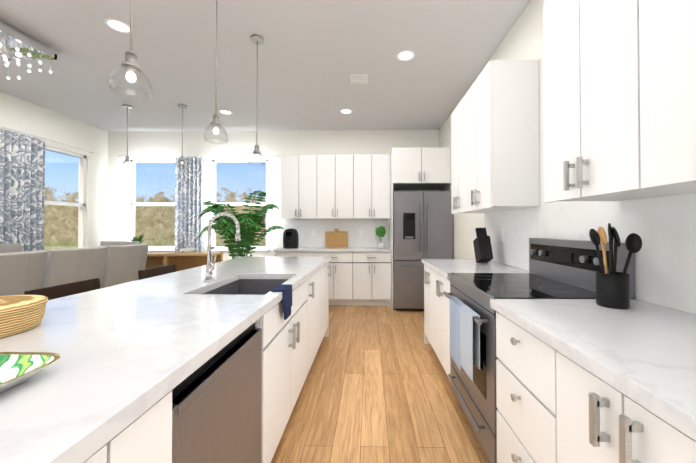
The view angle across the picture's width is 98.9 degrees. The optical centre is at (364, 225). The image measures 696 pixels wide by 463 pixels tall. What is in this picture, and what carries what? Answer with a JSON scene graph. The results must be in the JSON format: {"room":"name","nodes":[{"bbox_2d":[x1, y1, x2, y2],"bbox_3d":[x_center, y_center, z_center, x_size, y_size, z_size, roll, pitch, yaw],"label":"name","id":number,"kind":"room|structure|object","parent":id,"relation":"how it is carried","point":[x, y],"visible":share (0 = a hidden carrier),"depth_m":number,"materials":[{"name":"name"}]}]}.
{"room":"kitchen","nodes":[
{"label":"kitchen","id":0,"kind":"room"},
{"bbox_2d":[0,92,107,247],"bbox_3d":[-4.800,-0.245,1.466,0.150,3.000,8.250,0,-1,1],"label":"wall","id":1,"kind":"structure","parent":0,"point":[23,115],"depth_m":4.91,"materials":[{"name":"white paint"}]},
{"bbox_2d":[0,125,101,154],"bbox_3d":[-4.640,-1.258,3.049,0.115,0.032,4.232,0,-1,1],"label":"curtain rod","id":2,"kind":"object","parent":1,"relation":"attached to","point":[0,125],"depth_m":4.32,"materials":[{"name":"white metal"}]},
{"bbox_2d":[0,128,44,251],"bbox_3d":[-4.581,0.018,3.994,0.060,2.470,0.520,0,-1,1],"label":"curtain","id":3,"kind":"object","parent":2,"relation":"hanging from","point":[22,178],"visible":0.73,"depth_m":3.97,"materials":[{"name":"fabric"}]},
{"bbox_2d":[44,146,85,249],"bbox_3d":[-4.689,-0.326,4.640,0.140,1.690,0.820,0,-1,1],"label":"window","id":4,"kind":"structure","parent":1,"relation":"in","point":[81,204],"depth_m":4.91,"materials":[{"name":"white"}]},
{"bbox_2d":[0,0,530,130],"bbox_3d":[-1.726,-1.796,1.429,6.400,0.100,8.250,0,-1,1],"label":"ceiling","id":5,"kind":"structure","parent":0,"point":[313,55],"depth_m":3.12,"materials":[{"name":"white paint"}]},
{"bbox_2d":[0,20,56,79],"bbox_3d":[-3.266,-1.574,2.578,0.480,0.318,0.700,0,-1,1],"label":"crystal chandelier","id":6,"kind":"object","parent":5,"relation":"hanging from","point":[13,39],"visible":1,"depth_m":2.78,"materials":[{"name":"silver metal"}]},
{"bbox_2d":[104,18,129,33],"bbox_3d":[-2.135,-1.731,2.590,0.199,0.003,0.199,0,-1,-5],"label":"recessed light","id":7,"kind":"object","parent":5,"relation":"in","point":[122,27],"depth_m":2.58,"materials":[{"name":"white plastic"}]},
{"bbox_2d":[122,104,132,167],"bbox_3d":[-3.406,-1.274,4.278,0.120,0.880,0.120,0,-1,1],"label":"pendant light","id":8,"kind":"object","parent":5,"relation":"hanging from","point":[127,107],"visible":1,"depth_m":4.27,"materials":[{"name":"silver metal"}]},
{"bbox_2d":[108,0,151,99],"bbox_3d":[-1.018,-1.160,1.304,0.152,1.174,0.152,0,-1,1],"label":"pendant light","id":9,"kind":"object","parent":5,"relation":"hanging from","point":[130,66],"visible":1,"depth_m":1.29,"materials":[{"name":"clear glass"}]},
{"bbox_2d":[177,104,186,167],"bbox_3d":[-2.606,-1.274,4.264,0.120,0.880,0.120,0,-1,1],"label":"pendant light","id":10,"kind":"object","parent":5,"relation":"hanging from","point":[182,107],"visible":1,"depth_m":4.26,"materials":[{"name":"silver metal"}]},
{"bbox_2d":[203,0,227,143],"bbox_3d":[-1.005,-1.152,2.024,0.152,1.174,0.152,0,-1,1],"label":"pendant light","id":11,"kind":"object","parent":5,"relation":"hanging from","point":[216,124],"visible":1,"depth_m":2.02,"materials":[{"name":"clear glass"}]},
{"bbox_2d":[218,110,232,114],"bbox_3d":[-2.102,-1.710,4.510,0.199,0.003,0.199,0,-1,-5],"label":"recessed light","id":12,"kind":"object","parent":5,"relation":"in","point":[226,112],"depth_m":4.51,"materials":[{"name":"white plastic"}]},
{"bbox_2d":[248,34,264,165],"bbox_3d":[-0.992,-1.144,2.754,0.152,1.174,0.152,0,-1,1],"label":"pendant light","id":13,"kind":"object","parent":5,"relation":"hanging from","point":[255,39],"visible":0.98,"depth_m":2.75,"materials":[{"name":"clear glass"}]},
{"bbox_2d":[340,109,352,113],"bbox_3d":[-0.272,-1.710,4.478,0.199,0.003,0.199,0,-1,-5],"label":"recessed light","id":14,"kind":"object","parent":5,"relation":"in","point":[344,111],"depth_m":4.48,"materials":[{"name":"white plastic"}]},
{"bbox_2d":[350,74,367,83],"bbox_3d":[-0.059,-1.715,3.494,0.200,0.015,0.200,0,-1,1],"label":"air vent","id":15,"kind":"object","parent":5,"relation":"in","point":[355,78],"depth_m":3.47,"materials":[{"name":"white metal"}]},
{"bbox_2d":[396,50,415,60],"bbox_3d":[0.423,-1.726,3.035,0.199,0.003,0.199,0,-1,-5],"label":"recessed light","id":16,"kind":"object","parent":5,"relation":"in","point":[405,55],"depth_m":3.03,"materials":[{"name":"white plastic"}]},
{"bbox_2d":[107,130,439,260],"bbox_3d":[-1.655,-0.202,5.411,6.400,3.000,0.150,0,-1,1],"label":"wall","id":17,"kind":"structure","parent":0,"point":[302,142],"depth_m":5.36,"materials":[{"name":"white paint"}]},
{"bbox_2d":[130,160,174,250],"bbox_3d":[-3.816,-0.367,5.396,0.960,1.650,0.140,0,-1,1],"label":"window","id":18,"kind":"structure","parent":17,"relation":"in","point":[133,204],"depth_m":5.42,"materials":[{"name":"white"}]},
{"bbox_2d":[116,154,284,156],"bbox_3d":[-2.908,-1.233,5.311,3.030,0.032,0.116,0,-1,1],"label":"curtain rod","id":19,"kind":"object","parent":17,"relation":"attached to","point":[129,155],"depth_m":5.26,"materials":[{"name":"white metal"}]},
{"bbox_2d":[175,157,202,251],"bbox_3d":[-3.108,0.032,5.274,0.500,2.470,0.060,0,-1,1],"label":"curtain","id":20,"kind":"object","parent":19,"relation":"hanging from","point":[188,197],"visible":0.54,"depth_m":5.28,"materials":[{"name":"fabric"}]},
{"bbox_2d":[211,159,269,250],"bbox_3d":[-2.241,-0.367,5.368,1.110,1.650,0.140,0,-1,1],"label":"window","id":21,"kind":"structure","parent":17,"relation":"in","point":[223,248],"depth_m":5.39,"materials":[{"name":"white"}]},
{"bbox_2d":[281,155,316,218],"bbox_3d":[-1.094,-0.650,5.148,0.611,1.070,0.335,0,-1,1],"label":"upper cabinet","id":22,"kind":"object","parent":17,"relation":"attached to","point":[298,172],"depth_m":4.98,"materials":[{"name":"white paint"}]},
{"bbox_2d":[317,155,352,218],"bbox_3d":[-0.483,-0.650,5.137,0.612,1.070,0.335,0,-1,1],"label":"upper cabinet","id":23,"kind":"object","parent":17,"relation":"attached to","point":[341,186],"depth_m":4.97,"materials":[{"name":"white paint"}]},
{"bbox_2d":[286,219,388,246],"bbox_3d":[-0.480,0.137,5.303,1.835,0.497,0.015,0,-1,1],"label":"backsplash","id":24,"kind":"structure","parent":17,"relation":"attached to","point":[361,232],"depth_m":5.30,"materials":[{"name":"white tile"}]},
{"bbox_2d":[353,154,389,218],"bbox_3d":[0.129,-0.650,5.126,0.611,1.070,0.335,0,-1,1],"label":"upper cabinet","id":25,"kind":"object","parent":17,"relation":"attached to","point":[371,189],"depth_m":4.96,"materials":[{"name":"white paint"}]},
{"bbox_2d":[389,147,450,189],"bbox_3d":[0.883,-0.912,4.923,0.900,0.550,0.747,0,-1,1],"label":"upper cabinet","id":26,"kind":"object","parent":17,"relation":"attached to","point":[409,168],"depth_m":4.55,"materials":[{"name":"white paint"}]},
{"bbox_2d":[271,305,489,462],"bbox_3d":[-1.726,1.304,1.395,6.400,0.100,8.250,0,-1,1],"label":"floor","id":27,"kind":"structure","parent":0,"point":[376,388],"depth_m":2.12,"materials":[{"name":"brown wood"}]},
{"bbox_2d":[0,243,21,252],"bbox_3d":[-4.260,0.752,3.571,0.584,1.051,0.564,0,-1,1],"label":"dining chair","id":28,"kind":"object","parent":27,"relation":"on","point":[10,248],"visible":0.12,"depth_m":3.75,"materials":[{"name":"grey fabric"}]},
{"bbox_2d":[0,250,47,295],"bbox_3d":[-3.038,0.739,2.349,0.584,1.051,0.564,0,-1,1],"label":"dining chair","id":29,"kind":"object","parent":27,"relation":"on","point":[21,273],"visible":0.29,"depth_m":2.40,"materials":[{"name":"grey fabric"}]},
{"bbox_2d":[24,278,100,299],"bbox_3d":[-1.627,0.809,1.823,0.456,0.900,0.430,0,-1,1],"label":"bar stool","id":30,"kind":"object","parent":27,"relation":"on","point":[61,290],"visible":0.15,"depth_m":1.82,"materials":[{"name":"brown wood"}]},
{"bbox_2d":[43,246,107,287],"bbox_3d":[-3.027,0.746,2.949,0.584,1.051,0.564,0,-1,1],"label":"dining chair","id":31,"kind":"object","parent":27,"relation":"on","point":[64,266],"visible":0.31,"depth_m":2.84,"materials":[{"name":"grey fabric"}]},
{"bbox_2d":[100,241,139,245],"bbox_3d":[-3.627,0.759,4.201,0.564,1.051,0.584,0,-1,1],"label":"dining chair","id":32,"kind":"object","parent":27,"relation":"on","point":[104,243],"visible":0.21,"depth_m":4.42,"materials":[{"name":"grey fabric"}]},
{"bbox_2d":[102,243,148,287],"bbox_3d":[-3.017,0.752,3.549,0.584,1.051,0.564,0,-1,1],"label":"dining chair","id":33,"kind":"object","parent":27,"relation":"on","point":[125,263],"visible":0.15,"depth_m":3.42,"materials":[{"name":"grey fabric"}]},
{"bbox_2d":[138,264,175,279],"bbox_3d":[-1.612,0.818,2.623,0.456,0.900,0.430,0,-1,1],"label":"bar stool","id":34,"kind":"object","parent":27,"relation":"on","point":[153,272],"visible":0.04,"depth_m":2.58,"materials":[{"name":"brown wood"}]},
{"bbox_2d":[145,252,222,271],"bbox_3d":[-3.223,0.879,5.001,1.520,0.830,0.400,0,-1,1],"label":"console","id":35,"kind":"object","parent":27,"relation":"on","point":[182,261],"visible":0.17,"depth_m":5.16,"materials":[{"name":"brown wood"}]},
{"bbox_2d":[131,234,144,242],"bbox_3d":[-3.826,0.293,5.020,0.263,0.341,0.229,0,-1,1],"label":"plant","id":36,"kind":"object","parent":35,"relation":"on","point":[139,239],"visible":0.27,"depth_m":5.00,"materials":[{"name":"green plant"}]},
{"bbox_2d":[180,248,195,252],"bbox_3d":[-2.963,0.428,5.002,0.240,0.070,0.240,0,-1,1],"label":"decorative bowl","id":37,"kind":"object","parent":35,"relation":"on","point":[187,250],"visible":1,"depth_m":4.94,"materials":[{"name":"white ceramic"}]},
{"bbox_2d":[72,261,330,462],"bbox_3d":[-0.884,0.820,1.495,0.960,0.870,3.870,0,-1,1],"label":"kitchen island","id":38,"kind":"object","parent":27,"relation":"on","point":[290,346],"depth_m":1.50,"materials":[{"name":"white paint"}]},
{"bbox_2d":[0,257,330,462],"bbox_3d":[-0.934,0.365,1.501,1.020,0.040,3.910,0,-1,1],"label":"island countertop","id":39,"kind":"structure","parent":38,"relation":"on","point":[119,347],"depth_m":0.83,"materials":[{"name":"white stone"}]},
{"bbox_2d":[0,295,47,337],"bbox_3d":[-1.204,0.290,0.931,0.294,0.098,0.294,0,-1,1],"label":"wicker basket","id":40,"kind":"object","parent":39,"relation":"on","point":[20,313],"visible":1,"depth_m":0.94,"materials":[{"name":"beige wicker"}]},
{"bbox_2d":[0,352,59,392],"bbox_3d":[-0.987,0.316,0.497,0.610,0.036,0.420,0,-1,1],"label":"tray","id":41,"kind":"object","parent":39,"relation":"on","point":[17,368],"visible":1,"depth_m":0.67,"materials":[{"name":"white ceramic"}]},
{"bbox_2d":[204,212,239,281],"bbox_3d":[-0.890,0.134,1.886,0.225,0.431,0.096,0,-1,1],"label":"faucet","id":42,"kind":"object","parent":39,"relation":"on","point":[210,267],"visible":1,"depth_m":1.86,"materials":[{"name":"silver metal"}]},
{"bbox_2d":[171,322,261,462],"bbox_3d":[-0.763,0.817,1.018,0.619,0.866,0.596,0,-1,1],"label":"dishwasher","id":43,"kind":"object","parent":38,"relation":"in","point":[216,407],"visible":0.42,"depth_m":0.97,"materials":[{"name":"silver metal"}]},
{"bbox_2d":[271,284,291,319],"bbox_3d":[-0.444,0.415,1.612,0.076,0.162,0.150,0,-1,1],"label":"towel","id":44,"kind":"object","parent":38,"relation":"hanging from","point":[286,289],"visible":1,"depth_m":1.58,"materials":[{"name":"blue fabric"}]},
{"bbox_2d":[197,191,283,258],"bbox_3d":[-1.686,0.413,4.005,1.151,1.740,1.023,0,-1,1],"label":"palm plant","id":45,"kind":"object","parent":27,"relation":"on","point":[251,223],"visible":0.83,"depth_m":3.91,"materials":[{"name":"green plant"}]},
{"bbox_2d":[274,251,313,256],"bbox_3d":[-1.105,0.859,5.012,0.629,0.870,0.597,0,-1,1],"label":"base cabinet","id":46,"kind":"object","parent":27,"relation":"on","point":[276,253],"depth_m":4.72,"materials":[{"name":"white paint"}]},
{"bbox_2d":[314,251,353,304],"bbox_3d":[-0.485,0.859,5.001,0.612,0.870,0.597,0,-1,1],"label":"base cabinet","id":47,"kind":"object","parent":27,"relation":"on","point":[341,281],"depth_m":4.70,"materials":[{"name":"white paint"}]},
{"bbox_2d":[354,251,392,306],"bbox_3d":[0.127,0.858,4.991,0.611,0.870,0.597,0,-1,1],"label":"base cabinet","id":48,"kind":"object","parent":27,"relation":"on","point":[361,276],"depth_m":4.69,"materials":[{"name":"white paint"}]},
{"bbox_2d":[274,247,389,250],"bbox_3d":[-0.495,0.403,4.995,1.854,0.040,0.621,0,-1,1],"label":"countertop","id":49,"kind":"structure","parent":48,"relation":"on","point":[299,248],"depth_m":4.70,"materials":[{"name":"white stone"}]},
{"bbox_2d":[283,228,298,247],"bbox_3d":[-1.242,0.219,5.004,0.260,0.330,0.320,0,-1,1],"label":"air fryer","id":50,"kind":"object","parent":49,"relation":"on","point":[290,238],"visible":1,"depth_m":4.93,"materials":[{"name":"black plastic"}]},
{"bbox_2d":[325,229,347,246],"bbox_3d":[-0.484,0.222,5.196,0.390,0.325,0.086,0,-1,1],"label":"cutting board","id":51,"kind":"object","parent":49,"relation":"on","point":[335,238],"visible":1,"depth_m":5.19,"materials":[{"name":"brown wood"}]},
{"bbox_2d":[375,226,385,247],"bbox_3d":[0.281,0.201,5.067,0.187,0.367,0.186,0,-1,1],"label":"topiary plant","id":52,"kind":"object","parent":49,"relation":"on","point":[380,231],"visible":1,"depth_m":5.02,"materials":[{"name":"green plant"}]},
{"bbox_2d":[393,191,453,309],"bbox_3d":[0.890,0.396,4.802,0.872,1.790,0.919,0,-1,1],"label":"refrigerator","id":53,"kind":"object","parent":27,"relation":"on","point":[422,225],"visible":0.69,"depth_m":4.41,"materials":[{"name":"silver metal"}]},
{"bbox_2d":[423,263,450,379],"bbox_3d":[0.966,0.833,2.680,0.657,0.870,1.052,0,-1,1],"label":"base cabinet","id":54,"kind":"object","parent":27,"relation":"on","point":[436,305],"depth_m":2.54,"materials":[{"name":"white paint"}]},
{"bbox_2d":[422,259,528,278],"bbox_3d":[0.954,0.378,2.686,0.682,0.040,1.054,0,-1,1],"label":"countertop","id":55,"kind":"structure","parent":54,"relation":"on","point":[443,266],"depth_m":2.54,"materials":[{"name":"white stone"}]},
{"bbox_2d":[473,228,492,262],"bbox_3d":[1.119,0.190,2.807,0.110,0.335,0.218,0,-1,1],"label":"knife block","id":56,"kind":"object","parent":55,"relation":"on","point":[482,247],"visible":1,"depth_m":2.76,"materials":[{"name":"black plastic"}]},
{"bbox_2d":[443,238,634,462],"bbox_3d":[0.910,0.673,1.770,0.712,1.170,0.772,0,-1,1],"label":"range","id":57,"kind":"object","parent":27,"relation":"on","point":[563,269],"visible":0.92,"depth_m":1.61,"materials":[{"name":"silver metal"}]},
{"bbox_2d":[450,297,479,381],"bbox_3d":[0.565,0.642,1.702,0.042,0.371,0.420,0,-1,1],"label":"towel","id":58,"kind":"object","parent":57,"relation":"hanging from","point":[464,340],"visible":0.98,"depth_m":1.61,"materials":[{"name":"blue"}]},
{"bbox_2d":[496,311,695,462],"bbox_3d":[0.935,0.814,0.907,0.657,0.870,0.948,0,-1,1],"label":"base cabinet","id":59,"kind":"object","parent":27,"relation":"on","point":[584,381],"depth_m":0.91,"materials":[{"name":"white paint"}]},
{"bbox_2d":[490,299,695,442],"bbox_3d":[0.922,0.359,0.912,0.682,0.040,0.948,0,-1,1],"label":"countertop","id":60,"kind":"structure","parent":59,"relation":"on","point":[646,351],"depth_m":0.86,"materials":[{"name":"white stone"}]},
{"bbox_2d":[589,223,641,308],"bbox_3d":[1.049,0.167,1.275,0.118,0.352,0.210,0,-1,1],"label":"utensil crock","id":61,"kind":"object","parent":60,"relation":"on","point":[612,288],"visible":1,"depth_m":1.22,"materials":[{"name":"black plastic"}]},
{"bbox_2d":[440,0,543,258],"bbox_3d":[1.349,-0.246,1.357,0.150,3.000,8.250,0,-1,1],"label":"wall","id":62,"kind":"structure","parent":0,"point":[523,39],"depth_m":2.71,"materials":[{"name":"white paint"}]},
{"bbox_2d":[451,60,539,213],"bbox_3d":[1.105,-0.667,2.684,0.355,1.070,1.037,0,-1,1],"label":"upper cabinet","id":63,"kind":"object","parent":62,"relation":"attached to","point":[495,125],"depth_m":2.17,"materials":[{"name":"white paint"}]},
{"bbox_2d":[484,55,695,314],"bbox_3d":[1.273,-0.432,1.828,0.015,1.559,2.775,0,-1,1],"label":"backsplash","id":64,"kind":"structure","parent":62,"relation":"attached to","point":[663,228],"depth_m":1.38,"materials":[{"name":"white tile"}]},
{"bbox_2d":[539,0,695,203],"bbox_3d":[1.075,-0.674,0.974,0.355,1.095,1.056,0,-1,1],"label":"upper cabinet","id":65,"kind":"object","parent":62,"relation":"attached to","point":[619,100],"depth_m":1.06,"materials":[{"name":"white paint"}]},
{"label":"outside","id":66,"kind":"structure","parent":0,"visible":0},
{"bbox_2d":[44,150,265,250],"bbox_3d":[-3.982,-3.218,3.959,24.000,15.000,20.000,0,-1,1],"label":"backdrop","id":67,"kind":"structure","parent":66,"point":[155,193],"depth_m":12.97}
]}

